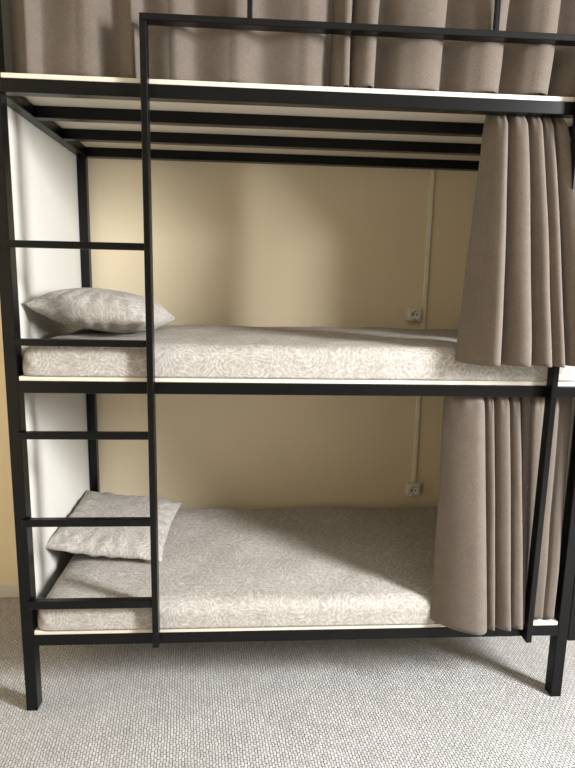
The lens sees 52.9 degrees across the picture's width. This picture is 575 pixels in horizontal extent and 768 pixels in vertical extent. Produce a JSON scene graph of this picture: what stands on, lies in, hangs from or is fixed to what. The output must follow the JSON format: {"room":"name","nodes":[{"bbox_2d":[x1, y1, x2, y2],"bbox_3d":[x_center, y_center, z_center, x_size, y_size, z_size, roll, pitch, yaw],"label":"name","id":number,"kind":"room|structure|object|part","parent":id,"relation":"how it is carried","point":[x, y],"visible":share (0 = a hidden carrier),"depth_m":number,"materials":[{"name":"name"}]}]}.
{"room":"dormitory","nodes":[
{"label":"dormitory","id":0,"kind":"room"},
{"bbox_2d":[0,75,491,584],"bbox_3d":[0.351,-0.543,2.825,5.250,3.200,0.300,1,10,-4],"label":"wall","id":1,"kind":"structure","parent":0,"point":[235,244],"depth_m":2.85,"materials":[{"name":"beige paint"}]},
{"bbox_2d":[0,584,18,596],"bbox_3d":[-1.607,1.011,2.815,1.170,0.062,0.015,1,10,-4],"label":"baseboard","id":2,"kind":"structure","parent":1,"relation":"attached to","point":[12,590],"depth_m":2.83,"materials":[{"name":"beige wood"}]},
{"bbox_2d":[406,483,419,495],"bbox_3d":[0.662,0.557,3.050,0.068,0.066,0.040,1,10,-4],"label":"wall socket","id":3,"kind":"object","parent":1,"relation":"attached to","point":[412,489],"visible":1,"depth_m":3.03,"materials":[{"name":"beige plastic"}]},
{"bbox_2d":[406,308,421,321],"bbox_3d":[0.633,-0.346,2.888,0.068,0.066,0.040,1,10,-4],"label":"wall socket","id":4,"kind":"object","parent":1,"relation":"attached to","point":[413,314],"visible":1,"depth_m":2.87,"materials":[{"name":"beige plastic"}]},
{"bbox_2d":[411,170,434,482],"bbox_3d":[0.694,-0.794,2.826,0.020,2.672,0.015,1,10,-4],"label":"duct","id":5,"kind":"object","parent":1,"relation":"attached to","point":[432,172],"visible":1,"depth_m":2.88,"materials":[{"name":"beige plastic"}]},
{"bbox_2d":[0,597,574,767],"bbox_3d":[0.463,1.483,0.846,5.250,0.100,4.870,1,10,-4],"label":"floor","id":6,"kind":"structure","parent":0,"point":[450,702],"depth_m":2.14,"materials":[{"name":"carpet"}]},
{"bbox_2d":[0,0,574,710],"bbox_3d":[0.069,-0.363,2.346,2.063,3.000,0.990,1,10,-4],"label":"bunk bed","id":7,"kind":"object","parent":6,"relation":"on","point":[51,125],"visible":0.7,"depth_m":2.03,"materials":[{"name":"black metal"}]},
{"bbox_3d":[-0.895,-0.298,1.858,0.040,3.000,0.050,1,10,-4],"label":"post","id":8,"kind":"part","parent":7,"relation":"part of","materials":[{"name":"black metal"}]},
{"bbox_3d":[-0.911,-0.980,2.199,0.040,0.040,0.860,1,10,-4],"label":"rail","id":9,"kind":"part","parent":7,"relation":"part of","materials":[{"name":"black metal"}]},
{"bbox_3d":[-0.952,-0.479,2.305,0.017,2.700,0.900,1,10,-4],"label":"panel","id":10,"kind":"part","parent":7,"relation":"part of","materials":[{"name":"white wood"}]},
{"bbox_3d":[-0.952,-0.455,2.747,0.040,3.000,0.040,1,10,-4],"label":"post","id":11,"kind":"part","parent":7,"relation":"part of","materials":[{"name":"black metal"}]},
{"bbox_3d":[-0.445,-0.070,1.881,0.021,2.025,0.040,1,10,-4],"label":"ladder rail","id":12,"kind":"part","parent":7,"relation":"part of","materials":[{"name":"black metal"}]},
{"bbox_2d":[9,0,333,86],"bbox_3d":[-0.342,-1.332,1.728,0.993,0.806,0.061,1,10,-4],"label":"curtain","id":13,"kind":"object","parent":7,"relation":"hanging from","point":[98,38],"visible":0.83,"depth_m":1.77,"materials":[{"name":"grey fabric"}]},
{"bbox_2d":[37,508,436,630],"bbox_3d":[0.032,0.751,2.538,1.912,0.106,0.912,1,10,-4],"label":"mattress","id":14,"kind":"object","parent":7,"relation":"on","point":[219,567],"visible":0.62,"depth_m":2.27,"materials":[{"name":"fabric"}]},
{"bbox_2d":[46,490,181,560],"bbox_3d":[-0.743,0.611,2.569,0.469,0.122,0.582,1,10,-2],"label":"pillow","id":15,"kind":"object","parent":14,"relation":"on","point":[127,542],"visible":0.88,"depth_m":2.40,"materials":[{"name":"fabric"}]},
{"bbox_3d":[0.038,-1.049,2.705,1.920,0.040,0.040,1,10,-4],"label":"long rail","id":16,"kind":"part","parent":7,"relation":"part of","materials":[{"name":"black metal"}]},
{"bbox_3d":[0.096,-0.891,1.811,1.920,0.040,0.040,1,10,-4],"label":"long rail","id":17,"kind":"part","parent":7,"relation":"part of","materials":[{"name":"black metal"}]},
{"bbox_3d":[0.058,0.915,2.129,1.920,0.040,0.040,1,10,-4],"label":"long rail","id":18,"kind":"part","parent":7,"relation":"part of","materials":[{"name":"black metal"}]},
{"bbox_3d":[0.077,0.015,1.970,1.920,0.040,0.040,1,10,-4],"label":"long rail","id":19,"kind":"part","parent":7,"relation":"part of","materials":[{"name":"black metal"}]},
{"bbox_2d":[22,325,574,381],"bbox_3d":[0.051,-0.152,2.380,1.911,0.114,0.912,1,10,-4],"label":"mattress","id":20,"kind":"object","parent":7,"relation":"on","point":[181,351],"visible":0.76,"depth_m":1.95,"materials":[{"name":"fabric"}]},
{"bbox_2d":[23,288,175,333],"bbox_3d":[-0.708,-0.292,2.304,0.427,0.181,0.602,1,10,-1],"label":"pillow","id":21,"kind":"object","parent":20,"relation":"on","point":[96,309],"visible":0.94,"depth_m":2.04,"materials":[{"name":"fabric"}]},
{"bbox_3d":[0.253,-1.070,1.749,1.377,0.020,0.040,1,10,-4],"label":"guard rail","id":22,"kind":"part","parent":7,"relation":"part of","materials":[{"name":"black metal"}]},
{"bbox_2d":[330,0,574,96],"bbox_3d":[0.591,-1.323,1.782,0.907,0.805,0.098,1,10,-4],"label":"curtain","id":23,"kind":"object","parent":7,"relation":"hanging from","point":[373,62],"visible":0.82,"depth_m":1.81,"materials":[{"name":"grey fabric"}]},
{"bbox_2d":[430,396,571,634],"bbox_3d":[0.776,0.451,2.057,0.491,0.879,0.198,1,10,-4],"label":"curtain","id":24,"kind":"object","parent":7,"relation":"hanging from","point":[490,446],"visible":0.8,"depth_m":2.06,"materials":[{"name":"grey fabric"}]},
{"bbox_2d":[455,115,574,367],"bbox_3d":[0.791,-0.475,1.862,0.428,0.829,0.247,1,10,-4],"label":"curtain","id":25,"kind":"object","parent":7,"relation":"hanging from","point":[518,304],"visible":0.98,"depth_m":1.86,"materials":[{"name":"grey fabric"}]},
{"bbox_3d":[0.908,-0.052,1.971,0.021,2.035,0.040,1,10,-4],"label":"guard post","id":26,"kind":"part","parent":7,"relation":"part of","materials":[{"name":"black metal"}]},
{"bbox_3d":[1.062,-0.460,2.438,0.017,2.700,0.900,1,10,-4],"label":"panel","id":27,"kind":"part","parent":7,"relation":"part of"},
{"bbox_3d":[1.061,-0.279,1.986,0.040,3.000,0.050,1,10,-4],"label":"post","id":28,"kind":"part","parent":7,"relation":"part of","materials":[{"name":"black metal"}]},
{"bbox_3d":[1.044,-0.962,2.328,0.040,0.040,0.860,1,10,-4],"label":"rail","id":29,"kind":"part","parent":7,"relation":"part of","materials":[{"name":"black metal"}]}
]}

